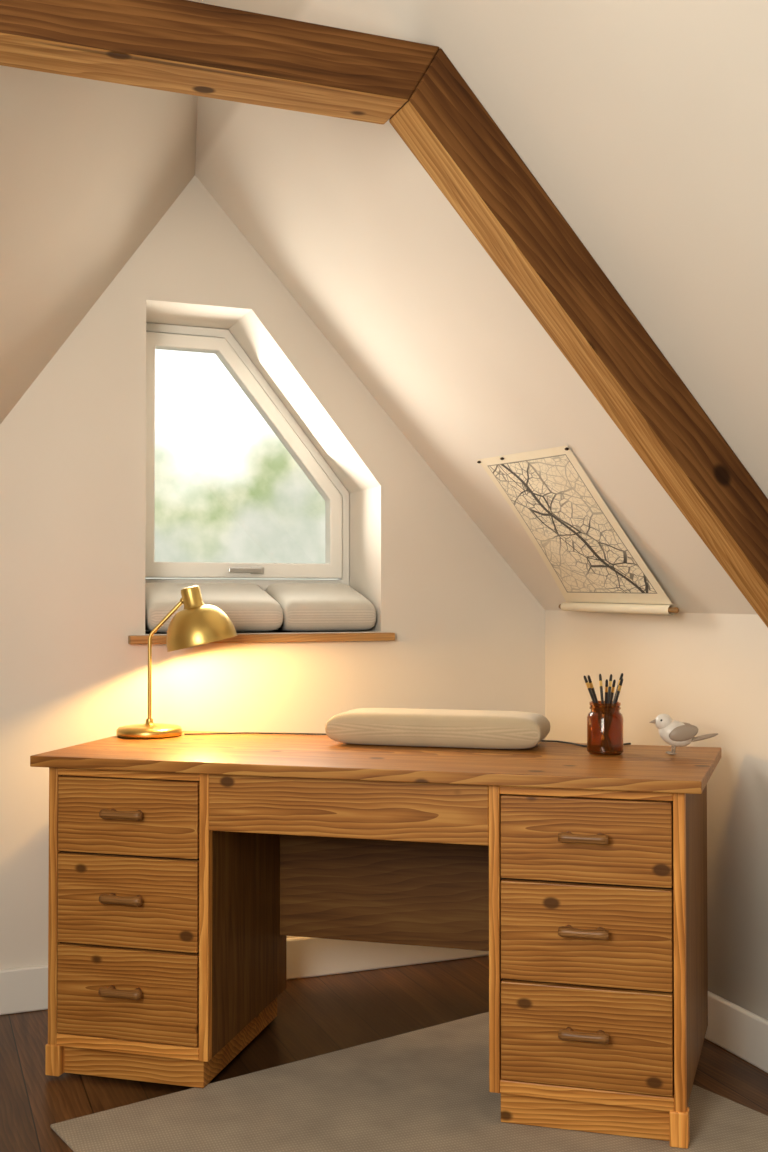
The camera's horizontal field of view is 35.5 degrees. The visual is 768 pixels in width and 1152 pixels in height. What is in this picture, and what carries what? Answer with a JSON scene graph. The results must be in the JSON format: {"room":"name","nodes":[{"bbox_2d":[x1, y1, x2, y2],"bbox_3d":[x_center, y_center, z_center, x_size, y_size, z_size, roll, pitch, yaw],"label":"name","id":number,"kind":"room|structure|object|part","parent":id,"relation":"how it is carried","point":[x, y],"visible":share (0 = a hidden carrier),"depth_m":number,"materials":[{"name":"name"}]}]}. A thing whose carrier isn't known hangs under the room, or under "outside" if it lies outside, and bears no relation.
{"room":"attic home office","nodes":[
{"label":"attic home office","id":0,"kind":"room"},
{"bbox_2d":[0,0,200,423],"bbox_3d":[-0.977,-0.640,0.632,2.713,3.979,6.551,0,-1,-1],"label":"ceiling","id":1,"kind":"structure","parent":0,"point":[89,168],"depth_m":2.99,"materials":[{"name":"paint"}]},
{"bbox_2d":[0,0,438,123],"bbox_3d":[-0.345,-0.982,2.244,0.924,0.118,0.135,0,-1,-21],"label":"beam","id":2,"kind":"structure","parent":1,"relation":"attached to","point":[177,46],"depth_m":2.21,"materials":[{"name":"brown wood"}]},
{"bbox_2d":[0,176,544,968],"bbox_3d":[-1.838,-0.423,3.282,5.379,3.300,0.340,0,-1,-21],"label":"wall","id":3,"kind":"structure","parent":0,"point":[469,632],"depth_m":3.59,"materials":[{"name":"white paint"}]},
{"bbox_2d":[145,323,348,630],"bbox_3d":[-0.463,-0.316,3.950,0.743,0.987,0.092,0,-1,-21],"label":"window","id":4,"kind":"structure","parent":3,"relation":"in","point":[220,342],"depth_m":3.95,"materials":[{"name":"white plastic"}]},
{"bbox_3d":[-0.450,-0.019,3.914,0.122,0.024,0.026,0,-1,-21],"label":"handle","id":5,"kind":"part","parent":4,"relation":"part of","materials":[{"name":"silver metal"}]},
{"bbox_2d":[128,630,394,643],"bbox_3d":[-0.410,0.190,3.787,0.831,0.028,0.322,0,-1,-21],"label":"window sill","id":6,"kind":"structure","parent":3,"relation":"attached to","point":[303,637],"depth_m":3.67,"materials":[{"name":"brown wood"}]},
{"bbox_2d":[0,937,767,1072],"bbox_3d":[-0.971,1.121,0.780,5.179,0.125,4.900,0,-1,-21],"label":"baseboard","id":7,"kind":"structure","parent":3,"relation":"attached to","point":[739,1031],"depth_m":3.40,"materials":[{"name":"white paint"}]},
{"bbox_2d":[0,956,767,1151],"bbox_3d":[-0.940,1.237,0.973,5.379,0.100,5.240,0,-1,-21],"label":"floor","id":8,"kind":"structure","parent":0,"point":[319,1015],"depth_m":3.17,"materials":[{"name":"brown wood"}]},
{"bbox_2d":[50,1012,767,1151],"bbox_3d":[0.470,1.202,2.086,1.334,0.008,2.300,1,-1,-35],"label":"rug","id":9,"kind":"object","parent":8,"relation":"on","point":[426,1089],"visible":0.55,"depth_m":2.71,"materials":[{"name":"fabric"}]},
{"bbox_2d":[30,731,720,1148],"bbox_3d":[0.000,0.825,2.977,1.623,0.776,0.612,0,-1,15],"label":"desk","id":10,"kind":"object","parent":9,"relation":"on","point":[182,868],"visible":1,"depth_m":2.81,"materials":[{"name":"brown wood"}]},
{"bbox_2d":[116,586,237,738],"bbox_3d":[-0.573,0.234,3.337,0.326,0.416,0.232,0,-1,-21],"label":"desk lamp","id":11,"kind":"object","parent":10,"relation":"on","point":[199,623],"depth_m":3.28,"materials":[{"name":"gold metal"}]},
{"bbox_2d":[184,732,630,746],"bbox_3d":[0.045,0.438,3.235,1.215,0.004,0.100,0,-1,14],"label":"lamp cord","id":12,"kind":"object","parent":10,"relation":"on","point":[226,732],"visible":0.59,"depth_m":3.34,"materials":[{"name":"black rubber"}]},
{"bbox_2d":[325,708,549,748],"bbox_3d":[0.142,0.396,3.135,0.561,0.085,0.203,0,-1,15],"label":"pillow","id":13,"kind":"object","parent":10,"relation":"on","point":[485,729],"visible":1,"depth_m":3.05,"materials":[{"name":"fabric"}]},
{"bbox_2d":[584,673,622,755],"bbox_3d":[0.541,0.337,2.944,0.100,0.196,0.088,1,-1,-44],"label":"jar","id":14,"kind":"object","parent":10,"relation":"on","point":[605,719],"visible":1,"depth_m":2.91,"materials":[{"name":"orange glass"}]},
{"bbox_2d":[649,714,717,754],"bbox_3d":[0.734,0.386,2.936,0.169,0.098,0.062,0,-1,0],"label":"bird figurine","id":15,"kind":"object","parent":10,"relation":"on","point":[674,733],"visible":1,"depth_m":2.92,"materials":[{"name":"white ceramic"}]},
{"bbox_2d":[195,0,767,613],"bbox_3d":[0.494,-1.140,1.397,2.235,2.446,4.900,0,-1,-21],"label":"ceiling slope","id":16,"kind":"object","parent":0,"point":[644,123],"visible":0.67,"depth_m":2.68,"materials":[{"name":"paint"}]},
{"bbox_2d":[477,445,678,614],"bbox_3d":[0.517,-0.120,3.441,0.361,0.458,0.610,0,-1,-21],"label":"scroll","id":17,"kind":"object","parent":16,"relation":"hanging from","point":[588,555],"visible":1,"depth_m":3.39,"materials":[{"name":"paper"}]},
{"bbox_2d":[389,48,767,626],"bbox_3d":[0.534,-0.377,2.567,1.086,1.313,0.111,0,-1,-21],"label":"beam","id":18,"kind":"structure","parent":16,"relation":"attached to","point":[443,123],"depth_m":2.48,"materials":[{"name":"brown wood"}]},
{"bbox_2d":[545,610,767,1019],"bbox_3d":[1.531,0.513,1.777,0.200,1.376,4.900,0,-1,-21],"label":"wall","id":19,"kind":"structure","parent":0,"point":[708,672],"depth_m":3.17,"materials":[{"name":"white paint"}]},
{"label":"outside","id":20,"kind":"structure","parent":0,"visible":0},
{"bbox_2d":[145,349,336,579],"bbox_3d":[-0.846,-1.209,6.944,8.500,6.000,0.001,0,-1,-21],"label":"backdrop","id":21,"kind":"structure","parent":20,"point":[228,490],"depth_m":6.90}
]}

